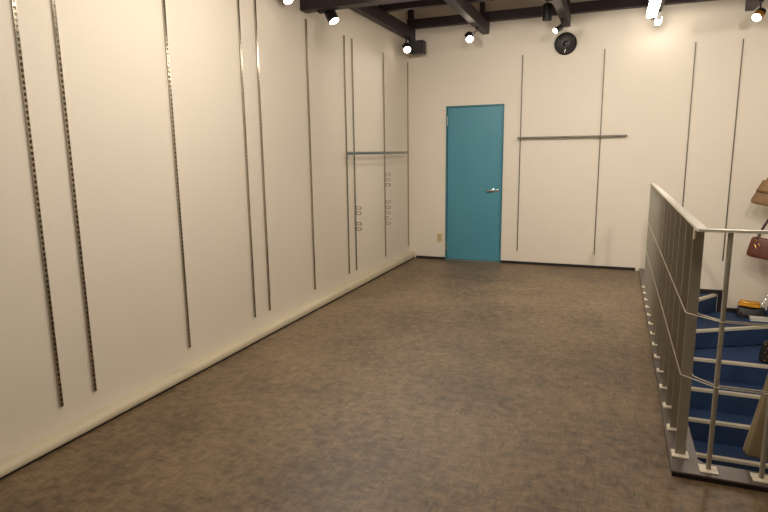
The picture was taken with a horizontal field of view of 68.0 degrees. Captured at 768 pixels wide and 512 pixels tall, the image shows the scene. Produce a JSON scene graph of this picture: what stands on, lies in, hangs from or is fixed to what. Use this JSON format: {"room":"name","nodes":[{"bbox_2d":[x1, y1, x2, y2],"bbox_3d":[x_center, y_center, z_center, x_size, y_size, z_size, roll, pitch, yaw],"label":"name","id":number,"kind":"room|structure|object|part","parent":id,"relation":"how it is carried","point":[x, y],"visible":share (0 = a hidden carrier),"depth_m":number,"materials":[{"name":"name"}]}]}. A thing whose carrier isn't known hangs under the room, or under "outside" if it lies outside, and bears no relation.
{"room":"clothing store","nodes":[
{"label":"clothing store","id":0,"kind":"room"},
{"bbox_2d":[0,0,409,459],"bbox_3d":[-1.538,-0.875,3.510,0.120,3.880,10.215,3,11,21],"label":"wall","id":1,"kind":"structure","parent":0,"point":[113,55],"depth_m":3.74,"materials":[{"name":"paint"}]},
{"bbox_2d":[10,0,63,406],"bbox_3d":[-1.754,-0.441,2.845,0.012,2.547,0.018,3,11,21],"label":"upright","id":2,"kind":"object","parent":1,"relation":"attached to","point":[13,2],"visible":1,"depth_m":2.87,"materials":[{"name":"metal"}]},
{"bbox_2d":[50,0,96,391],"bbox_3d":[-1.674,-0.478,3.042,0.012,2.547,0.018,3,11,21],"label":"upright","id":3,"kind":"object","parent":1,"relation":"attached to","point":[53,5],"visible":1,"depth_m":3.06,"materials":[{"name":"metal"}]},
{"bbox_2d":[161,0,190,347],"bbox_3d":[-1.380,-0.612,3.769,0.012,2.547,0.018,3,11,21],"label":"upright","id":4,"kind":"object","parent":1,"relation":"attached to","point":[163,1],"visible":1,"depth_m":3.77,"materials":[{"name":"metal"}]},
{"bbox_2d":[0,250,414,479],"bbox_3d":[-1.415,0.809,3.779,0.094,0.108,9.950,3,11,21],"label":"baseboard","id":5,"kind":"structure","parent":1,"relation":"attached to","point":[9,465],"depth_m":3.77,"materials":[{"name":"cream paint"}]},
{"bbox_2d":[236,0,255,317],"bbox_3d":[-1.086,-0.746,4.497,0.012,2.547,0.018,3,11,21],"label":"upright","id":6,"kind":"object","parent":1,"relation":"attached to","point":[237,1],"visible":1,"depth_m":4.49,"materials":[{"name":"metal"}]},
{"bbox_2d":[253,0,270,310],"bbox_3d":[-1.003,-0.784,4.702,0.012,2.547,0.018,3,11,21],"label":"upright","id":7,"kind":"object","parent":1,"relation":"attached to","point":[254,1],"visible":1,"depth_m":4.68,"materials":[{"name":"metal"}]},
{"bbox_2d":[282,0,293,4],"bbox_3d":[-0.823,-2.244,4.762,0.113,0.285,0.159,-10,14,-42],"label":"spotlight","id":8,"kind":"object","parent":1,"relation":"attached to","point":[286,2],"visible":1,"depth_m":4.77,"materials":[{"name":"black plastic"}]},
{"bbox_2d":[305,19,315,289],"bbox_3d":[-0.703,-0.921,5.445,0.012,2.547,0.018,3,11,21],"label":"upright","id":9,"kind":"object","parent":1,"relation":"attached to","point":[306,41],"visible":1,"depth_m":5.43,"materials":[{"name":"metal"}]},
{"bbox_2d":[318,10,339,25],"bbox_3d":[-0.493,-2.202,5.172,0.170,0.195,0.178,3,11,21],"label":"spotlight","id":10,"kind":"object","parent":1,"relation":"attached to","point":[332,17],"visible":0.75,"depth_m":5.16,"materials":[{"name":"black plastic"}]},
{"bbox_2d":[343,35,349,273],"bbox_3d":[-0.406,-1.056,6.179,0.012,2.547,0.018,3,11,21],"label":"upright","id":11,"kind":"object","parent":1,"relation":"attached to","point":[343,35],"visible":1,"depth_m":6.16,"materials":[{"name":"metal"}]},
{"bbox_2d":[347,151,408,159],"bbox_3d":[-0.063,-1.216,6.870,0.100,0.090,1.920,3,11,21],"label":"hanging rail","id":12,"kind":"object","parent":11,"relation":"attached to","point":[385,152],"visible":1,"depth_m":6.67,"materials":[{"name":"metal"}]},
{"bbox_3d":[-0.025,-1.241,6.850,0.018,0.032,1.920,3,11,21],"label":"rail","id":13,"kind":"part","parent":12,"relation":"part of","materials":[{"name":"metal"}]},
{"bbox_2d":[351,38,356,269],"bbox_3d":[-0.333,-1.089,6.359,0.012,2.547,0.018,3,11,21],"label":"upright","id":14,"kind":"object","parent":1,"relation":"attached to","point":[351,38],"visible":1,"depth_m":6.34,"materials":[{"name":"metal"}]},
{"bbox_2d":[300,0,417,12],"bbox_3d":[1.492,-2.210,4.285,4.798,0.240,0.120,3,11,21],"label":"ceiling beam","id":15,"kind":"structure","parent":1,"relation":"attached to","point":[307,6],"depth_m":5.01,"materials":[{"name":"metal"}]},
{"bbox_2d":[349,5,415,40],"bbox_3d":[-1.452,-2.180,3.235,0.090,0.145,9.974,3,11,21],"label":"ceiling beam","id":16,"kind":"structure","parent":1,"relation":"attached to","point":[375,14],"depth_m":6.81,"materials":[{"name":"wood"}]},
{"bbox_2d":[383,52,385,256],"bbox_3d":[0.007,-1.245,7.201,0.012,2.547,0.018,3,11,21],"label":"upright","id":17,"kind":"object","parent":1,"relation":"attached to","point":[383,52],"visible":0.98,"depth_m":7.17,"materials":[{"name":"metal"}]},
{"bbox_2d":[402,35,410,53],"bbox_3d":[0.293,-2.751,7.397,0.117,0.245,0.198,-3,10,-13],"label":"spotlight","id":18,"kind":"object","parent":1,"relation":"attached to","point":[406,46],"visible":1,"depth_m":7.36,"materials":[{"name":"black plastic"}]},
{"bbox_2d":[407,62,408,245],"bbox_3d":[0.339,-1.396,8.022,0.012,2.547,0.018,3,11,21],"label":"upright","id":19,"kind":"object","parent":1,"relation":"attached to","point":[407,62],"visible":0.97,"depth_m":8.00,"materials":[{"name":"metal"}]},
{"bbox_2d":[408,10,413,19],"bbox_3d":[0.365,-3.405,7.683,0.068,0.420,0.060,3,11,21],"label":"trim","id":20,"kind":"structure","parent":1,"relation":"attached to","point":[410,12],"depth_m":7.68,"materials":[{"name":"metal"}]},
{"bbox_2d":[406,36,425,54],"bbox_3d":[0.413,-2.784,7.510,0.255,0.237,0.151,3,11,21],"label":"speaker","id":21,"kind":"object","parent":1,"relation":"attached to","point":[418,47],"visible":0.92,"depth_m":7.45},
{"bbox_2d":[410,41,421,52],"bbox_3d":[0.420,-2.734,7.439,0.159,0.139,0.011,3,11,21],"label":"grille","id":22,"kind":"object","parent":21,"relation":"attached to","point":[416,46],"depth_m":7.44,"materials":[{"name":"black"}]},
{"bbox_2d":[378,0,495,11],"bbox_3d":[2.171,-2.839,5.919,4.798,0.115,0.089,3,11,21],"label":"ceiling beam","id":23,"kind":"structure","parent":1,"relation":"attached to","point":[420,4],"depth_m":6.60,"materials":[{"name":"metal"}]},
{"bbox_2d":[0,258,767,511],"bbox_3d":[0.771,1.079,2.938,4.800,0.180,9.975,3,11,21],"label":"floor","id":24,"kind":"structure","parent":0,"point":[430,385],"depth_m":3.25,"materials":[{"name":"carpet"}]},
{"bbox_2d":[639,268,767,492],"bbox_3d":[3.092,0.640,4.629,1.770,0.030,5.020,3,11,21],"label":"trim","id":25,"kind":"structure","parent":24,"relation":"attached to","point":[680,467],"depth_m":2.69,"materials":[{"name":"plastic"}]},
{"bbox_2d":[642,183,767,483],"bbox_3d":[2.913,0.150,4.087,1.756,1.130,4.009,3,11,21],"label":"stair railing","id":26,"kind":"object","parent":25,"relation":"on","point":[675,237],"visible":1,"depth_m":3.01,"materials":[{"name":"metal"}]},
{"bbox_3d":[2.858,-0.213,6.130,0.046,1.112,0.008,3,11,21],"label":"post","id":27,"kind":"part","parent":26,"relation":"part of","materials":[{"name":"grey metal"}]},
{"bbox_3d":[2.749,-0.164,5.866,0.046,1.112,0.008,3,11,21],"label":"post","id":28,"kind":"part","parent":26,"relation":"part of","materials":[{"name":"grey metal"}]},
{"bbox_3d":[2.641,-0.115,5.602,0.046,1.112,0.008,3,11,21],"label":"post","id":29,"kind":"part","parent":26,"relation":"part of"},
{"bbox_3d":[2.532,-0.067,5.337,0.046,1.112,0.008,3,11,21],"label":"post","id":30,"kind":"part","parent":26,"relation":"part of","materials":[{"name":"grey metal"}]},
{"bbox_3d":[2.423,-0.018,5.073,0.046,1.112,0.008,3,11,21],"label":"post","id":31,"kind":"part","parent":26,"relation":"part of","materials":[{"name":"grey metal"}]},
{"bbox_3d":[2.314,0.031,4.809,0.046,1.112,0.008,3,11,21],"label":"post","id":32,"kind":"part","parent":26,"relation":"part of","materials":[{"name":"grey metal"}]},
{"bbox_3d":[2.206,0.080,4.544,0.046,1.112,0.008,3,11,21],"label":"post","id":33,"kind":"part","parent":26,"relation":"part of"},
{"bbox_3d":[2.097,0.129,4.280,0.046,1.112,0.008,3,11,21],"label":"post","id":34,"kind":"part","parent":26,"relation":"part of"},
{"bbox_3d":[1.988,0.177,4.015,0.046,1.112,0.008,3,11,21],"label":"post","id":35,"kind":"part","parent":26,"relation":"part of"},
{"bbox_3d":[1.669,0.874,3.321,0.076,0.006,0.072,3,11,21],"label":"foot plate","id":36,"kind":"part","parent":26,"relation":"part of","materials":[{"name":"silver metal"}]},
{"bbox_3d":[1.879,0.226,3.751,0.046,1.112,0.008,3,11,21],"label":"post","id":37,"kind":"part","parent":26,"relation":"part of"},
{"bbox_3d":[1.771,0.275,3.487,0.046,1.112,0.008,3,11,21],"label":"post","id":38,"kind":"part","parent":26,"relation":"part of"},
{"bbox_3d":[1.560,0.923,3.057,0.076,0.006,0.072,3,11,21],"label":"foot plate","id":39,"kind":"part","parent":26,"relation":"part of","materials":[{"name":"silver metal"}]},
{"bbox_3d":[1.662,0.324,3.222,0.046,1.112,0.008,3,11,21],"label":"post","id":40,"kind":"part","parent":26,"relation":"part of","materials":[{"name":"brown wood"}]},
{"bbox_3d":[1.451,0.972,2.792,0.076,0.006,0.072,3,11,21],"label":"foot plate","id":41,"kind":"part","parent":26,"relation":"part of","materials":[{"name":"silver metal"}]},
{"bbox_3d":[1.553,0.373,2.958,0.046,1.112,0.008,3,11,21],"label":"post","id":42,"kind":"part","parent":26,"relation":"part of","materials":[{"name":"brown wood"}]},
{"bbox_3d":[1.445,0.421,2.693,0.046,1.112,0.008,3,11,21],"label":"post","id":43,"kind":"part","parent":26,"relation":"part of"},
{"bbox_3d":[1.512,0.995,2.655,0.076,0.006,0.072,3,11,21],"label":"foot plate","id":44,"kind":"part","parent":26,"relation":"part of","materials":[{"name":"silver metal"}]},
{"bbox_3d":[2.917,-0.401,3.992,1.738,0.012,3.993,3,11,21],"label":"handrail","id":45,"kind":"part","parent":26,"relation":"part of","materials":[{"name":"white metal"}]},
{"bbox_3d":[1.505,0.445,2.556,0.022,1.112,0.022,3,11,21],"label":"post","id":46,"kind":"part","parent":26,"relation":"part of","materials":[{"name":"grey metal"}]},
{"bbox_3d":[1.708,1.007,2.578,0.076,0.006,0.072,3,11,21],"label":"foot plate","id":47,"kind":"part","parent":26,"relation":"part of","materials":[{"name":"beige metal"}]},
{"bbox_3d":[1.701,0.457,2.479,0.022,1.112,0.022,3,11,21],"label":"post","id":48,"kind":"part","parent":26,"relation":"part of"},
{"bbox_2d":[409,0,767,348],"bbox_3d":[2.630,-0.205,7.473,5.040,6.700,0.120,3,11,21],"label":"wall","id":49,"kind":"structure","parent":0,"point":[648,71],"depth_m":7.12,"materials":[{"name":"paint"}]},
{"bbox_2d":[437,233,441,241],"bbox_3d":[0.791,-0.263,8.133,0.074,0.120,0.011,3,11,21],"label":"power outlet","id":50,"kind":"object","parent":49,"relation":"attached to","point":[439,235],"visible":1,"depth_m":8.13,"materials":[{"name":"beige plastic"}]},
{"bbox_2d":[444,0,488,34],"bbox_3d":[-0.514,-2.126,2.865,0.090,0.145,9.974,3,11,21],"label":"beam","id":51,"kind":"structure","parent":49,"relation":"attached to","point":[464,8],"depth_m":6.53,"materials":[{"name":"metal"}]},
{"bbox_2d":[465,27,478,42],"bbox_3d":[1.074,-2.716,7.004,0.166,0.194,0.178,3,11,21],"label":"spotlight","id":52,"kind":"object","parent":49,"relation":"attached to","point":[469,37],"visible":1,"depth_m":6.98,"materials":[{"name":"black plastic"}]},
{"bbox_2d":[445,104,503,262],"bbox_3d":[1.237,-0.980,7.839,0.790,2.130,0.118,3,11,21],"label":"door","id":53,"kind":"structure","parent":49,"relation":"in","point":[474,133],"depth_m":7.83,"materials":[{"name":"teal paint"}]},
{"bbox_3d":[1.474,-0.887,7.729,0.159,0.052,0.060,3,11,21],"label":"lever handle","id":54,"kind":"part","parent":53,"relation":"part of","materials":[{"name":"silver metal"}]},
{"bbox_2d":[480,2,484,11],"bbox_3d":[1.270,-3.352,7.327,0.060,0.420,0.060,3,11,21],"label":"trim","id":55,"kind":"structure","parent":49,"relation":"attached to","point":[482,4],"depth_m":7.33,"materials":[{"name":"metal"}]},
{"bbox_2d":[517,55,522,250],"bbox_3d":[1.797,-1.326,7.530,0.011,2.547,0.012,3,11,21],"label":"upright","id":56,"kind":"object","parent":49,"relation":"attached to","point":[522,55],"visible":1,"depth_m":7.53,"materials":[{"name":"metal"}]},
{"bbox_2d":[517,135,626,143],"bbox_3d":[2.367,-1.478,7.226,1.325,0.100,0.068,3,11,21],"label":"rod","id":57,"kind":"object","parent":56,"relation":"attached to","point":[600,136],"visible":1,"depth_m":7.18,"materials":[{"name":"metal"}]},
{"bbox_3d":[2.357,-1.506,7.195,1.325,0.024,0.014,3,11,21],"label":"rod","id":58,"kind":"part","parent":57,"relation":"part of","materials":[{"name":"metal"}]},
{"bbox_2d":[416,255,634,270],"bbox_3d":[1.833,0.089,7.776,2.930,0.035,0.014,3,11,21],"label":"baseboard","id":59,"kind":"structure","parent":49,"relation":"attached to","point":[417,256],"depth_m":7.59,"materials":[{"name":"plastic"}]},
{"bbox_2d":[542,1,552,20],"bbox_3d":[1.807,-2.727,6.295,0.103,0.229,0.103,-5,11,-23],"label":"spotlight","id":60,"kind":"object","parent":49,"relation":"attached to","point":[547,7],"visible":1,"depth_m":6.26,"materials":[{"name":"black plastic"}]},
{"bbox_2d":[552,18,564,33],"bbox_3d":[2.029,-2.655,6.574,0.180,0.185,0.085,-8,12,-33],"label":"spotlight","id":61,"kind":"object","parent":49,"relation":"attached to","point":[559,27],"visible":1,"depth_m":6.55,"materials":[{"name":"black plastic"}]},
{"bbox_2d":[407,0,714,28],"bbox_3d":[2.555,-3.014,6.869,4.798,0.115,0.089,3,11,21],"label":"beam","id":62,"kind":"structure","parent":49,"relation":"attached to","point":[596,5],"depth_m":7.11,"materials":[{"name":"metal"}]},
{"bbox_2d":[552,0,570,26],"bbox_3d":[0.425,-2.071,2.496,0.090,0.145,9.974,3,11,21],"label":"beam","id":63,"kind":"structure","parent":49,"relation":"attached to","point":[561,6],"depth_m":6.36,"materials":[{"name":"metal"}]},
{"bbox_2d":[554,32,576,54],"bbox_3d":[2.257,-2.640,7.074,0.268,0.268,0.061,3,11,21],"label":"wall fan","id":64,"kind":"object","parent":49,"relation":"attached to","point":[565,43],"visible":1,"depth_m":7.08,"materials":[{"name":"black metal"}]},
{"bbox_2d":[594,49,605,253],"bbox_3d":[2.712,-1.273,7.170,0.011,2.547,0.012,3,11,21],"label":"upright","id":65,"kind":"object","parent":49,"relation":"attached to","point":[605,49],"visible":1,"depth_m":7.16,"materials":[{"name":"metal"}]},
{"bbox_2d":[651,0,664,19],"bbox_3d":[1.345,-2.018,2.134,0.090,0.145,9.974,3,11,21],"label":"trim","id":66,"kind":"structure","parent":49,"relation":"attached to","point":[662,1],"depth_m":6.13,"materials":[{"name":"metal"}]},
{"bbox_2d":[682,42,695,206],"bbox_3d":[3.624,-1.220,6.811,0.011,2.547,0.012,3,11,21],"label":"upright","id":67,"kind":"object","parent":49,"relation":"attached to","point":[695,42],"visible":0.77,"depth_m":6.75,"materials":[{"name":"metal"}]},
{"bbox_2d":[700,289,736,312],"bbox_3d":[4.079,0.546,6.950,1.637,0.269,0.014,3,11,21],"label":"baseboard","id":68,"kind":"structure","parent":49,"relation":"attached to","point":[706,291],"depth_m":6.94,"materials":[{"name":"plastic"}]},
{"bbox_2d":[722,39,743,260],"bbox_3d":[4.066,-1.194,6.637,0.011,2.547,0.012,3,11,21],"label":"upright","id":69,"kind":"object","parent":49,"relation":"attached to","point":[743,39],"visible":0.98,"depth_m":6.62,"materials":[{"name":"metal"}]},
{"bbox_2d":[745,0,759,10],"bbox_3d":[2.237,-1.966,1.783,0.090,0.145,9.974,3,11,21],"label":"ceiling beam","id":70,"kind":"structure","parent":49,"relation":"attached to","point":[751,5],"depth_m":6.16,"materials":[{"name":"metal"}]},
{"bbox_2d":[646,0,660,17],"bbox_3d":[2.363,-2.330,4.935,0.088,0.255,1.250,3,11,21],"label":"fluorescent light","id":71,"kind":"object","parent":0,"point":[653,7],"visible":1,"depth_m":5.16,"materials":[{"name":"white glass"}]},
{"bbox_2d":[654,12,661,24],"bbox_3d":[3.099,-2.685,6.426,0.065,0.100,0.300,3,11,21],"label":"spotlight","id":72,"kind":"object","parent":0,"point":[658,19],"visible":0.95,"depth_m":6.30,"materials":[{"name":"white glass"}]},
{"bbox_2d":[654,19,661,24],"bbox_3d":[3.100,-2.660,6.431,0.065,0.050,0.270,3,11,21],"label":"diffuser","id":73,"kind":"object","parent":72,"relation":"attached to","point":[657,21],"depth_m":6.40,"materials":[{"name":"beige plastic"}]},
{"bbox_2d":[743,374,767,460],"bbox_3d":[2.031,0.442,2.474,0.696,1.119,0.309,3,11,21],"label":"garment","id":74,"kind":"object","parent":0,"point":[752,447],"visible":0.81,"depth_m":2.68,"materials":[{"name":"beige fabric"}]},
{"bbox_2d":[751,0,765,21],"bbox_3d":[3.865,-2.527,5.865,0.162,0.232,0.111,-7,12,-31],"label":"spotlight","id":75,"kind":"object","parent":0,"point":[759,13],"visible":1,"depth_m":5.85,"materials":[{"name":"black plastic"}]},
{"bbox_3d":[3.207,3.650,5.201,1.890,0.100,5.145,3,11,21],"label":"floor","id":76,"kind":"structure","parent":0,"visible":0},
{"bbox_2d":[688,293,767,472],"bbox_3d":[3.266,2.203,5.133,1.649,2.771,4.503,3,11,21],"label":"staircase","id":77,"kind":"structure","parent":76,"relation":"on","point":[741,367],"depth_m":5.78,"materials":[{"name":"blue carpet"}]},
{"bbox_2d":[736,305,765,317],"bbox_3d":[4.340,0.660,6.724,0.306,0.115,0.208,3,11,21],"label":"bag","id":78,"kind":"object","parent":77,"relation":"on","point":[742,311],"visible":0.84,"depth_m":6.70,"materials":[{"name":"leather"}]},
{"bbox_2d":[738,299,760,307],"bbox_3d":[4.321,0.560,6.733,0.231,0.074,0.143,3,11,21],"label":"pouch","id":79,"kind":"object","parent":78,"relation":"on","point":[754,304],"visible":1,"depth_m":6.69,"materials":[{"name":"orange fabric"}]},
{"bbox_2d":[749,316,767,321],"bbox_3d":[4.333,0.727,6.568,0.200,0.042,0.088,3,11,21],"label":"box","id":80,"kind":"object","parent":77,"relation":"on","point":[751,318],"visible":1,"depth_m":6.55,"materials":[{"name":"white cardboard"}]},
{"bbox_3d":[4.333,0.713,6.565,0.200,0.014,0.088,3,11,21],"label":"lid","id":81,"kind":"part","parent":80,"relation":"part of","materials":[{"name":"white cardboard"}]},
{"bbox_2d":[758,340,767,362],"bbox_3d":[4.009,0.940,5.775,0.328,0.326,0.114,5,11,27],"label":"bag","id":82,"kind":"object","parent":77,"relation":"on","point":[763,355],"visible":1,"depth_m":5.82,"materials":[{"name":"black leather"}]},
{"bbox_3d":[4.492,-0.246,6.236,0.369,2.069,0.250,3,11,21],"label":"stand","id":83,"kind":"object","parent":77,"relation":"on","visible":0},
{"bbox_2d":[746,219,767,259],"bbox_3d":[4.269,-0.217,6.313,0.134,0.543,0.393,-9,13,-39],"label":"hanging bag","id":84,"kind":"object","parent":83,"relation":"hanging from","point":[758,246],"visible":0.98,"depth_m":6.37,"materials":[{"name":"brown leather"}]},
{"bbox_2d":[751,178,767,205],"bbox_3d":[4.255,-0.842,6.211,0.150,0.652,0.389,-9,13,-39],"label":"hanging bag","id":85,"kind":"object","parent":83,"relation":"hanging from","point":[760,197],"visible":1,"depth_m":6.26,"materials":[{"name":"beige leather"}]}
]}

